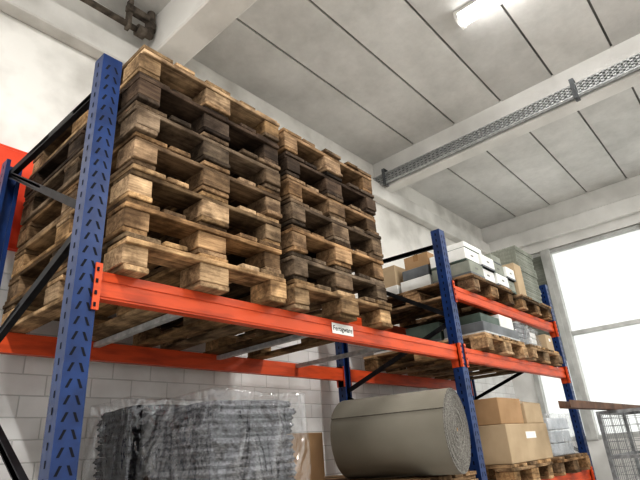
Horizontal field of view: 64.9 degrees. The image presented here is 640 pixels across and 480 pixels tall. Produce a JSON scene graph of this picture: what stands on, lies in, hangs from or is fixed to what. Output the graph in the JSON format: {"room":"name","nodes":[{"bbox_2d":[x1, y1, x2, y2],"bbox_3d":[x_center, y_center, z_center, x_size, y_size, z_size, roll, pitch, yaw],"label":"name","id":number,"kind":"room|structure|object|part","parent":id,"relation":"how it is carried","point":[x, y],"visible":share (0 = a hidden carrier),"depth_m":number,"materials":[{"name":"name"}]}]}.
{"room":"warehouse","nodes":[
{"label":"warehouse","id":0,"kind":"room"},
{"bbox_2d":[142,0,256,65],"bbox_3d":[2.815,-3.254,0.762,11.253,0.429,0.248,-22,-29,37],"label":"room structure","id":1,"kind":"structure","parent":0,"point":[184,28],"depth_m":3.69,"materials":[{"name":"concrete"}]},
{"bbox_2d":[0,0,482,326],"bbox_3d":[-1.475,-0.741,3.731,0.205,2.409,12.788,-22,-29,37],"label":"room structure","id":2,"kind":"structure","parent":0,"point":[43,78],"depth_m":3.46,"materials":[{"name":"white paint"}]},
{"bbox_2d":[0,143,33,251],"bbox_3d":[-1.758,-0.238,2.910,0.051,0.620,0.420,-22,-29,37],"label":"panel","id":3,"kind":"object","parent":2,"relation":"attached to","point":[6,152],"visible":0.16,"depth_m":2.91,"materials":[{"name":"paint"}]},
{"bbox_2d":[0,0,490,254],"bbox_3d":[-1.451,-1.368,3.813,0.117,0.206,12.622,-22,-29,37],"label":"room structure","id":4,"kind":"structure","parent":0,"point":[49,17],"depth_m":3.59,"materials":[{"name":"concrete"}]},
{"bbox_2d":[0,273,515,479],"bbox_3d":[-1.312,1.573,2.756,0.198,2.623,12.788,-22,-29,37],"label":"wall","id":5,"kind":"structure","parent":0,"point":[25,381],"depth_m":3.21,"materials":[{"name":"white paint"}]},
{"bbox_2d":[95,0,639,228],"bbox_3d":[2.522,-3.469,0.883,10.808,0.198,12.788,-22,-29,37],"label":"ceiling","id":6,"kind":"structure","parent":0,"point":[377,79],"depth_m":4.82,"materials":[{"name":"white concrete"}]},
{"bbox_2d":[80,0,155,40],"bbox_3d":[-2.134,-1.952,3.042,0.097,0.287,2.531,-22,-29,37],"label":"pipe","id":7,"kind":"object","parent":6,"relation":"attached to","point":[142,32],"visible":1,"depth_m":3.77,"materials":[{"name":"grey metal"}]},
{"bbox_2d":[453,0,505,29],"bbox_3d":[1.621,-2.003,3.802,1.274,0.110,0.150,-22,-29,37],"label":"lamp","id":8,"kind":"object","parent":6,"relation":"attached to","point":[474,9],"visible":1,"depth_m":4.07,"materials":[{"name":"white plastic"}]},
{"bbox_2d":[373,34,639,192],"bbox_3d":[4.890,-2.483,2.936,11.253,0.429,0.182,-22,-29,37],"label":"room structure","id":9,"kind":"structure","parent":0,"point":[617,53],"depth_m":5.14,"materials":[{"name":"paint"}]},
{"bbox_2d":[373,52,639,186],"bbox_3d":[2.985,-1.656,4.266,6.272,0.219,0.082,-22,-29,37],"label":"cable tray","id":10,"kind":"object","parent":9,"relation":"attached to","point":[631,64],"visible":0.95,"depth_m":5.03,"materials":[{"name":"grey metal"}]},
{"bbox_2d":[481,175,639,479],"bbox_3d":[7.695,0.087,3.715,12.903,4.916,0.198,-22,-29,37],"label":"wall","id":11,"kind":"structure","parent":0,"point":[524,387],"depth_m":7.32,"materials":[{"name":"paint"}]},
{"bbox_2d":[525,250,592,441],"bbox_3d":[3.300,1.485,7.309,0.578,2.681,0.116,-22,-29,37],"label":"window","id":12,"kind":"structure","parent":11,"relation":"in","point":[549,390],"depth_m":7.13,"materials":[{"name":"white paint"}]},
{"bbox_3d":[3.329,1.492,7.342,0.439,2.656,0.007,-22,-29,37],"label":"glass pane","id":13,"kind":"part","parent":12,"relation":"part of","materials":[{"name":"glass"}]},
{"bbox_2d":[544,222,639,439],"bbox_3d":[4.015,1.190,6.731,1.353,2.681,0.116,-22,-29,37],"label":"window","id":14,"kind":"structure","parent":11,"relation":"in","point":[596,280],"depth_m":6.92,"materials":[{"name":"white glass"}]},
{"bbox_2d":[487,194,639,251],"bbox_3d":[6.859,-1.530,4.886,11.253,0.231,0.082,-22,-29,37],"label":"room structure","id":15,"kind":"structure","parent":0,"point":[628,206],"depth_m":7.39,"materials":[{"name":"paint"}]},
{"bbox_3d":[3.554,0.851,-1.634,13.101,0.100,12.788,-22,-29,37],"label":"floor","id":16,"kind":"structure","parent":0,"visible":0},
{"bbox_2d":[0,53,595,479],"bbox_3d":[0.518,1.502,3.588,1.185,3.159,5.188,-22,-29,37],"label":"rack","id":17,"kind":"object","parent":16,"relation":"on","point":[87,285],"visible":0.93,"depth_m":2.40,"materials":[{"name":"orange metal"}]},
{"bbox_3d":[-1.573,1.036,2.133,0.114,3.159,0.121,-22,-29,37],"label":"upright post","id":18,"kind":"part","parent":17,"relation":"part of","materials":[{"name":"blue metal"}]},
{"bbox_3d":[-0.779,0.709,1.492,0.114,3.159,0.121,-22,-29,37],"label":"upright post","id":19,"kind":"part","parent":17,"relation":"part of","materials":[{"name":"blue metal"}]},
{"bbox_2d":[1,231,286,347],"bbox_3d":[-0.876,0.314,2.431,1.217,0.144,0.811,-22,-29,37],"label":"pallet","id":20,"kind":"object","parent":17,"relation":"on","point":[129,254],"visible":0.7,"depth_m":2.22,"materials":[{"name":"brown wood"}]},
{"bbox_2d":[5,197,281,303],"bbox_3d":[-0.894,0.184,2.500,1.219,0.144,0.810,-23,-29,37],"label":"pallet","id":21,"kind":"object","parent":20,"relation":"on","point":[129,214],"visible":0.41,"depth_m":2.14,"materials":[{"name":"brown wood"}]},
{"bbox_2d":[11,163,280,277],"bbox_3d":[-0.903,0.051,2.562,1.218,0.144,0.807,-22,-29,37],"label":"pallet","id":22,"kind":"object","parent":21,"relation":"on","point":[137,182],"visible":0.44,"depth_m":2.21,"materials":[{"name":"brown wood"}]},
{"bbox_2d":[17,131,281,250],"bbox_3d":[-0.904,-0.088,2.615,1.218,0.144,0.809,-22,-29,37],"label":"pallet","id":23,"kind":"object","parent":22,"relation":"on","point":[143,150],"visible":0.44,"depth_m":2.25,"materials":[{"name":"brown wood"}]},
{"bbox_2d":[20,100,280,225],"bbox_3d":[-0.915,-0.228,2.661,1.218,0.144,0.808,-22,-29,37],"label":"pallet","id":24,"kind":"object","parent":23,"relation":"on","point":[173,131],"visible":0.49,"depth_m":2.31,"materials":[{"name":"brown wood"}]},
{"bbox_2d":[24,72,278,200],"bbox_3d":[-0.923,-0.364,2.717,1.216,0.144,0.808,-22,-29,37],"label":"pallet","id":25,"kind":"object","parent":24,"relation":"on","point":[142,88],"visible":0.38,"depth_m":2.36,"materials":[{"name":"brown wood"}]},
{"bbox_2d":[29,44,279,177],"bbox_3d":[-0.932,-0.497,2.781,1.216,0.144,0.809,-23,-29,37],"label":"pallet","id":26,"kind":"object","parent":25,"relation":"on","point":[146,60],"visible":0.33,"depth_m":2.40,"materials":[{"name":"brown wood"}]},
{"bbox_2d":[160,278,392,359],"bbox_3d":[-0.285,0.534,3.050,1.220,0.144,0.809,-23,-29,37],"label":"pallet","id":27,"kind":"object","parent":17,"relation":"on","point":[303,297],"visible":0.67,"depth_m":2.90,"materials":[{"name":"brown wood"}]},
{"bbox_2d":[161,251,386,332],"bbox_3d":[-0.314,0.403,3.115,1.218,0.144,0.806,-22,-29,37],"label":"pallet","id":28,"kind":"object","parent":27,"relation":"on","point":[293,264],"visible":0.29,"depth_m":2.73,"materials":[{"name":"brown wood"}]},
{"bbox_2d":[279,224,383,280],"bbox_3d":[-0.321,0.263,3.162,1.220,0.144,0.806,-22,-29,36],"label":"pallet","id":29,"kind":"object","parent":28,"relation":"on","point":[294,238],"visible":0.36,"depth_m":2.78,"materials":[{"name":"brown wood"}]},
{"bbox_2d":[279,198,383,257],"bbox_3d":[-0.327,0.126,3.218,1.216,0.144,0.808,-22,-29,36],"label":"pallet","id":30,"kind":"object","parent":29,"relation":"on","point":[294,212],"visible":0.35,"depth_m":2.83,"materials":[{"name":"brown wood"}]},
{"bbox_2d":[279,174,378,234],"bbox_3d":[-0.351,-0.006,3.282,1.219,0.144,0.808,-22,-29,36],"label":"pallet","id":31,"kind":"object","parent":30,"relation":"on","point":[328,204],"visible":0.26,"depth_m":2.89,"materials":[{"name":"brown wood"}]},
{"bbox_2d":[278,151,375,215],"bbox_3d":[-0.353,-0.140,3.342,1.215,0.144,0.806,-23,-29,37],"label":"pallet","id":32,"kind":"object","parent":31,"relation":"on","point":[289,163],"visible":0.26,"depth_m":2.96,"materials":[{"name":"brown wood"}]},
{"bbox_2d":[277,127,371,193],"bbox_3d":[-0.363,-0.279,3.393,1.220,0.144,0.807,-23,-29,37],"label":"pallet","id":33,"kind":"object","parent":32,"relation":"on","point":[324,160],"visible":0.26,"depth_m":3.01,"materials":[{"name":"brown wood"}]},
{"bbox_3d":[0.121,0.479,2.686,0.001,0.056,0.176,-22,-29,37],"label":"label plate","id":34,"kind":"part","parent":17,"relation":"part of","materials":[{"name":"white paper"}]},
{"bbox_3d":[0.243,1.711,4.036,0.114,3.159,0.122,-22,-29,37],"label":"upright post","id":35,"kind":"part","parent":17,"relation":"part of","materials":[{"name":"blue metal"}]},
{"bbox_2d":[325,471,478,479],"bbox_3d":[0.277,1.602,3.219,1.216,0.144,0.807,-22,-29,37],"label":"pallet","id":36,"kind":"object","parent":17,"relation":"on","point":[470,475],"visible":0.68,"depth_m":3.02,"materials":[{"name":"brown wood"}]},
{"bbox_2d":[330,387,470,478],"bbox_3d":[0.490,1.178,3.050,0.714,0.466,0.473,-16,-26,27],"label":"paper roll","id":37,"kind":"object","parent":36,"relation":"on","point":[420,433],"visible":1,"depth_m":2.88,"materials":[{"name":"paper"}]},
{"bbox_2d":[359,273,514,328],"bbox_3d":[1.066,0.611,4.702,1.217,0.144,0.808,-22,-29,37],"label":"pallet","id":38,"kind":"object","parent":17,"relation":"on","point":[405,315],"visible":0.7,"depth_m":4.50,"materials":[{"name":"brown wood"}]},
{"bbox_2d":[386,285,403,306],"bbox_3d":[0.763,0.584,4.893,0.396,0.091,0.610,-22,-29,37],"label":"carton","id":39,"kind":"object","parent":38,"relation":"on","point":[396,289],"visible":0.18,"depth_m":4.59,"materials":[{"name":"white cardboard"}]},
{"bbox_2d":[383,265,404,287],"bbox_3d":[0.726,0.438,4.921,0.363,0.198,0.495,-22,-29,37],"label":"carton","id":40,"kind":"object","parent":39,"relation":"on","point":[393,276],"visible":0.28,"depth_m":4.68,"materials":[{"name":"cardboard"}]},
{"bbox_2d":[400,274,440,294],"bbox_3d":[1.025,0.454,4.642,0.305,0.099,0.544,-22,-29,37],"label":"carton","id":41,"kind":"object","parent":38,"relation":"on","point":[425,280],"visible":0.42,"depth_m":4.44,"materials":[{"name":"white cardboard"}]},
{"bbox_2d":[402,264,431,281],"bbox_3d":[1.017,0.357,4.660,0.264,0.091,0.511,-22,-29,37],"label":"carton","id":42,"kind":"object","parent":41,"relation":"on","point":[423,270],"visible":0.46,"depth_m":4.47,"materials":[{"name":"grey cardboard"}]},
{"bbox_2d":[404,252,433,270],"bbox_3d":[0.999,0.242,4.683,0.248,0.125,0.397,-22,-29,37],"label":"carton","id":43,"kind":"object","parent":42,"relation":"on","point":[421,259],"visible":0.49,"depth_m":4.54,"materials":[{"name":"cardboard"}]},
{"bbox_2d":[431,260,484,283],"bbox_3d":[1.185,0.299,4.326,0.359,0.117,0.260,-22,-29,37],"label":"carton","id":44,"kind":"object","parent":38,"relation":"on","point":[467,266],"visible":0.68,"depth_m":4.20,"materials":[{"name":"grey cardboard"}]},
{"bbox_2d":[429,247,479,270],"bbox_3d":[1.170,0.192,4.379,0.339,0.117,0.260,-22,-29,37],"label":"carton","id":45,"kind":"object","parent":44,"relation":"on","point":[455,256],"visible":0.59,"depth_m":4.25,"materials":[{"name":"white cardboard"}]},
{"bbox_2d":[433,241,480,256],"bbox_3d":[1.216,0.119,4.449,0.301,0.058,0.334,-22,-29,37],"label":"carton","id":46,"kind":"object","parent":45,"relation":"on","point":[460,244],"visible":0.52,"depth_m":4.31,"materials":[{"name":"white cardboard"}]},
{"bbox_2d":[483,268,494,282],"bbox_3d":[1.358,0.369,4.520,0.339,0.117,0.260,-22,-29,37],"label":"carton","id":47,"kind":"object","parent":38,"relation":"on","point":[488,275],"visible":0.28,"depth_m":4.43,"materials":[{"name":"white cardboard"}]},
{"bbox_2d":[478,254,495,272],"bbox_3d":[1.357,0.256,4.561,0.359,0.117,0.260,-22,-29,37],"label":"carton","id":48,"kind":"object","parent":47,"relation":"on","point":[485,262],"visible":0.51,"depth_m":4.43,"materials":[{"name":"white cardboard"}]},
{"bbox_2d":[493,273,509,288],"bbox_3d":[1.542,0.432,4.700,0.359,0.117,0.252,-22,-29,37],"label":"carton","id":49,"kind":"object","parent":38,"relation":"on","point":[499,279],"visible":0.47,"depth_m":4.56,"materials":[{"name":"white cardboard"}]},
{"bbox_2d":[493,262,504,276],"bbox_3d":[1.527,0.324,4.753,0.339,0.117,0.252,-22,-29,37],"label":"carton","id":50,"kind":"object","parent":49,"relation":"on","point":[499,269],"visible":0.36,"depth_m":4.67,"materials":[{"name":"grey cardboard"}]},
{"bbox_2d":[484,254,501,265],"bbox_3d":[1.530,0.228,4.782,0.301,0.074,0.218,-22,-29,37],"label":"carton","id":51,"kind":"object","parent":50,"relation":"on","point":[495,259],"visible":0.31,"depth_m":4.67,"materials":[{"name":"grey cardboard"}]},
{"bbox_2d":[508,280,516,294],"bbox_3d":[1.691,0.493,4.869,0.339,0.117,0.194,-22,-29,37],"label":"carton","id":52,"kind":"object","parent":38,"relation":"on","point":[511,284],"visible":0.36,"depth_m":4.78,"materials":[{"name":"grey cardboard"}]},
{"bbox_2d":[503,267,515,281],"bbox_3d":[1.690,0.379,4.910,0.359,0.117,0.194,-22,-29,37],"label":"carton","id":53,"kind":"object","parent":52,"relation":"on","point":[509,274],"visible":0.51,"depth_m":4.78,"materials":[{"name":"white cardboard"}]},
{"bbox_2d":[363,332,528,376],"bbox_3d":[1.119,1.062,4.536,1.220,0.144,0.809,-22,-29,37],"label":"pallet","id":54,"kind":"object","parent":17,"relation":"on","point":[482,341],"visible":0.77,"depth_m":4.40,"materials":[{"name":"brown wood"}]},
{"bbox_2d":[374,334,404,354],"bbox_3d":[0.811,1.013,4.718,0.350,0.124,0.582,-22,-29,37],"label":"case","id":55,"kind":"object","parent":54,"relation":"on","point":[380,351],"visible":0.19,"depth_m":4.55,"materials":[{"name":"grey plastic"}]},
{"bbox_2d":[406,322,444,341],"bbox_3d":[1.095,0.893,4.537,0.334,0.165,0.648,-22,-29,37],"label":"case","id":56,"kind":"object","parent":54,"relation":"on","point":[421,331],"visible":0.33,"depth_m":4.30,"materials":[{"name":"green paint"}]},
{"bbox_2d":[443,321,519,340],"bbox_3d":[1.397,0.821,4.321,0.359,0.091,0.714,-22,-29,37],"label":"plastic crate","id":57,"kind":"object","parent":54,"relation":"on","point":[480,326],"visible":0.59,"depth_m":4.07,"materials":[{"name":"grey plastic"}]},
{"bbox_2d":[459,312,499,325],"bbox_3d":[1.301,0.706,4.254,0.297,0.074,0.363,-22,-29,37],"label":"case","id":58,"kind":"object","parent":57,"relation":"on","point":[476,317],"visible":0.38,"depth_m":4.11,"materials":[{"name":"green paint"}]},
{"bbox_2d":[492,314,513,329],"bbox_3d":[1.525,0.770,4.499,0.297,0.116,0.282,-22,-29,37],"label":"cardboard box","id":59,"kind":"object","parent":57,"relation":"on","point":[506,322],"visible":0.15,"depth_m":4.39,"materials":[{"name":"white cardboard"}]},
{"bbox_3d":[1.036,1.383,3.395,0.114,3.159,0.122,-22,-29,37],"label":"upright post","id":60,"kind":"part","parent":17,"relation":"part of","materials":[{"name":"blue metal"}]},
{"bbox_3d":[1.816,2.295,5.683,0.114,3.159,0.122,-22,-29,37],"label":"upright post","id":61,"kind":"part","parent":17,"relation":"part of","materials":[{"name":"blue metal"}]},
{"bbox_2d":[416,294,551,325],"bbox_3d":[1.750,0.865,5.417,1.221,0.144,0.808,-22,-29,37],"label":"pallet","id":62,"kind":"object","parent":17,"relation":"on","point":[523,303],"visible":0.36,"depth_m":5.07,"materials":[{"name":"brown wood"}]},
{"bbox_2d":[493,263,526,300],"bbox_3d":[1.782,0.473,5.113,0.520,0.331,0.182,-22,-29,37],"label":"cardboard box","id":63,"kind":"object","parent":62,"relation":"on","point":[519,284],"visible":0.26,"depth_m":4.95,"materials":[{"name":"beige cardboard"}]},
{"bbox_3d":[2.009,0.708,5.337,0.548,0.043,0.499,-22,-29,37],"label":"panel","id":64,"kind":"object","parent":62,"relation":"on","visible":0},
{"bbox_2d":[526,291,541,301],"bbox_3d":[2.001,0.667,5.354,0.548,0.043,0.499,-22,-29,37],"label":"panel","id":65,"kind":"object","parent":64,"relation":"on","point":[527,293],"visible":0.17,"depth_m":5.20,"materials":[{"name":"grey plastic"}]},
{"bbox_2d":[525,287,541,298],"bbox_3d":[2.005,0.627,5.373,0.548,0.043,0.499,-22,-29,37],"label":"panel","id":66,"kind":"object","parent":65,"relation":"on","point":[530,291],"visible":0.14,"depth_m":5.21,"materials":[{"name":"grey plastic"}]},
{"bbox_2d":[524,282,541,294],"bbox_3d":[2.011,0.586,5.390,0.548,0.043,0.499,-22,-29,37],"label":"panel","id":67,"kind":"object","parent":66,"relation":"on","point":[525,284],"visible":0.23,"depth_m":5.23,"materials":[{"name":"grey plastic"}]},
{"bbox_2d":[523,279,539,289],"bbox_3d":[2.001,0.547,5.411,0.548,0.043,0.499,-22,-29,37],"label":"panel","id":68,"kind":"object","parent":67,"relation":"on","point":[524,280],"visible":0.17,"depth_m":5.25,"materials":[{"name":"grey plastic"}]},
{"bbox_2d":[522,275,538,285],"bbox_3d":[1.993,0.503,5.420,0.548,0.043,0.499,-22,-29,37],"label":"panel","id":69,"kind":"object","parent":68,"relation":"on","point":[523,276],"visible":0.19,"depth_m":5.26,"materials":[{"name":"grey plastic"}]},
{"bbox_2d":[521,271,536,281],"bbox_3d":[1.990,0.466,5.445,0.548,0.043,0.499,-22,-29,37],"label":"panel","id":70,"kind":"object","parent":69,"relation":"on","point":[523,273],"visible":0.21,"depth_m":5.28,"materials":[{"name":"grey plastic"}]},
{"bbox_2d":[518,265,537,278],"bbox_3d":[1.994,0.421,5.454,0.548,0.043,0.499,-22,-29,37],"label":"panel","id":71,"kind":"object","parent":70,"relation":"on","point":[528,272],"visible":0.14,"depth_m":5.29,"materials":[{"name":"grey plastic"}]},
{"bbox_2d":[513,261,536,274],"bbox_3d":[1.991,0.381,5.472,0.548,0.043,0.499,-22,-29,37],"label":"panel","id":72,"kind":"object","parent":71,"relation":"on","point":[517,262],"visible":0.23,"depth_m":5.26,"materials":[{"name":"grey plastic"}]},
{"bbox_2d":[500,257,533,268],"bbox_3d":[1.978,0.343,5.493,0.548,0.043,0.499,-22,-29,37],"label":"panel","id":73,"kind":"object","parent":72,"relation":"on","point":[515,259],"visible":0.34,"depth_m":5.22,"materials":[{"name":"grey plastic"}]},
{"bbox_2d":[499,253,533,267],"bbox_3d":[1.977,0.301,5.508,0.548,0.043,0.499,-22,-29,37],"label":"panel","id":74,"kind":"object","parent":73,"relation":"on","point":[514,255],"visible":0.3,"depth_m":5.25,"materials":[{"name":"grey plastic"}]},
{"bbox_2d":[494,249,532,262],"bbox_3d":[1.973,0.261,5.526,0.548,0.043,0.499,-22,-29,37],"label":"panel","id":75,"kind":"object","parent":74,"relation":"on","point":[510,252],"visible":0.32,"depth_m":5.27,"materials":[{"name":"grey plastic"}]},
{"bbox_2d":[484,245,532,259],"bbox_3d":[1.983,0.219,5.542,0.548,0.043,0.499,-22,-29,37],"label":"panel","id":76,"kind":"object","parent":75,"relation":"on","point":[516,248],"visible":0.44,"depth_m":5.30,"materials":[{"name":"grey plastic"}]},
{"bbox_2d":[421,344,562,380],"bbox_3d":[1.737,1.290,5.183,1.221,0.144,0.802,-22,-29,37],"label":"pallet","id":77,"kind":"object","parent":17,"relation":"on","point":[536,354],"visible":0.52,"depth_m":5.05,"materials":[{"name":"brown wood"}]},
{"bbox_2d":[512,323,527,344],"bbox_3d":[1.721,0.980,4.981,0.633,0.269,0.317,-22,-29,37],"label":"goods","id":78,"kind":"object","parent":77,"relation":"on","point":[517,327],"visible":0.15,"depth_m":4.81,"materials":[{"name":"grey plastic"}]},
{"bbox_2d":[526,332,536,345],"bbox_3d":[1.918,1.076,5.177,0.633,0.219,0.224,-22,-29,37],"label":"goods","id":79,"kind":"object","parent":77,"relation":"on","point":[531,337],"visible":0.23,"depth_m":4.98},
{"bbox_2d":[535,334,554,350],"bbox_3d":[2.094,1.149,5.311,0.661,0.166,0.191,-22,-29,37],"label":"cardboard box","id":80,"kind":"object","parent":77,"relation":"on","point":[543,340],"visible":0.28,"depth_m":5.09,"materials":[{"name":"brown cardboard"}]},
{"bbox_2d":[468,459,553,479],"bbox_3d":[1.188,1.940,4.172,1.218,0.144,0.806,-22,-29,37],"label":"pallet","id":81,"kind":"object","parent":17,"relation":"on","point":[537,469],"visible":0.45,"depth_m":3.78,"materials":[{"name":"brown wood"}]},
{"bbox_2d":[478,423,552,464],"bbox_3d":[1.430,1.681,4.143,0.620,0.273,0.851,-22,-29,37],"label":"cardboard box","id":82,"kind":"object","parent":81,"relation":"on","point":[501,444],"visible":0.6,"depth_m":3.78,"materials":[{"name":"brown cardboard"}]},
{"bbox_2d":[474,397,523,425],"bbox_3d":[1.268,1.421,4.097,0.594,0.190,0.437,-22,-29,37],"label":"cardboard box","id":83,"kind":"object","parent":82,"relation":"on","point":[496,410],"visible":0.46,"depth_m":3.84,"materials":[{"name":"brown cardboard"}]},
{"bbox_2d":[520,401,543,423],"bbox_3d":[1.558,1.512,4.394,0.611,0.214,0.380,-22,-29,37],"label":"cardboard box","id":84,"kind":"object","parent":82,"relation":"on","point":[531,412],"visible":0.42,"depth_m":4.17,"materials":[{"name":"beige cardboard"}]},
{"bbox_2d":[493,453,590,475],"bbox_3d":[1.855,2.188,4.871,1.219,0.144,0.806,-22,-29,37],"label":"pallet","id":85,"kind":"object","parent":17,"relation":"on","point":[576,462],"visible":0.34,"depth_m":4.47,"materials":[{"name":"brown wood"}]},
{"bbox_2d":[543,418,574,456],"bbox_3d":[2.017,1.888,4.857,0.666,0.371,0.662,-22,-29,37],"label":"goods","id":86,"kind":"object","parent":85,"relation":"on","point":[558,449],"visible":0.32,"depth_m":4.64,"materials":[{"name":"plastic"}]},
{"bbox_3d":[2.609,1.967,5.042,0.114,3.159,0.122,-22,-29,37],"label":"upright post","id":87,"kind":"part","parent":17,"relation":"part of","materials":[{"name":"blue metal"}]},
{"bbox_3d":[-0.827,1.193,2.063,1.217,0.144,0.807,-22,-29,37],"label":"pallet","id":88,"kind":"object","parent":17,"relation":"on","visible":0},
{"bbox_2d":[93,404,185,479],"bbox_3d":[-0.888,1.084,2.607,0.470,0.483,0.489,-22,-29,37],"label":"stack","id":89,"kind":"object","parent":88,"relation":"on","point":[124,433],"visible":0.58,"depth_m":2.45,"materials":[{"name":"grey plastic"}]},
{"bbox_2d":[148,400,296,479],"bbox_3d":[-0.411,0.892,2.165,0.534,0.429,0.539,-22,-29,37],"label":"stack","id":90,"kind":"object","parent":88,"relation":"on","point":[214,439],"visible":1,"depth_m":2.02,"materials":[{"name":"grey plastic"}]},
{"bbox_3d":[-0.274,1.397,2.640,1.220,0.144,0.807,-22,-29,37],"label":"pallet","id":91,"kind":"object","parent":17,"relation":"on","visible":0},
{"bbox_2d":[287,432,324,479],"bbox_3d":[-0.311,1.363,3.110,0.462,0.285,0.496,-22,-29,37],"label":"cardboard box","id":92,"kind":"object","parent":91,"relation":"on","point":[308,447],"visible":0.25,"depth_m":3.05,"materials":[{"name":"brown cardboard"}]},
{"bbox_3d":[3.592,3.027,4.808,0.800,0.900,1.100,-22,-29,37],"label":"box","id":93,"kind":"object","parent":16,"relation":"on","visible":0},
{"bbox_2d":[596,407,639,479],"bbox_3d":[3.533,2.198,5.158,0.800,0.900,1.100,-22,-29,37],"label":"box","id":94,"kind":"object","parent":93,"relation":"on","point":[634,454],"visible":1,"depth_m":5.15,"materials":[{"name":"grey metal"}]},
{"bbox_2d":[558,400,639,409],"bbox_3d":[2.979,1.704,5.134,0.090,0.060,2.950,-22,-29,37],"label":"channel","id":95,"kind":"object","parent":94,"relation":"on","point":[572,404],"visible":0.91,"depth_m":4.52,"materials":[{"name":"brown metal"}]},
{"bbox_3d":[2.894,2.182,5.014,0.035,0.900,0.035,-22,-29,37],"label":"corner post","id":96,"kind":"part","parent":94,"relation":"part of","materials":[{"name":"grey metal"}]},
{"bbox_3d":[3.530,2.161,5.173,0.800,0.820,1.100,-22,-29,37],"label":"rail","id":97,"kind":"part","parent":94,"relation":"part of","materials":[{"name":"grey metal"}]},
{"bbox_3d":[3.606,2.447,5.760,0.035,0.900,0.035,-22,-29,37],"label":"corner post","id":98,"kind":"part","parent":94,"relation":"part of","materials":[{"name":"grey metal"}]}
]}

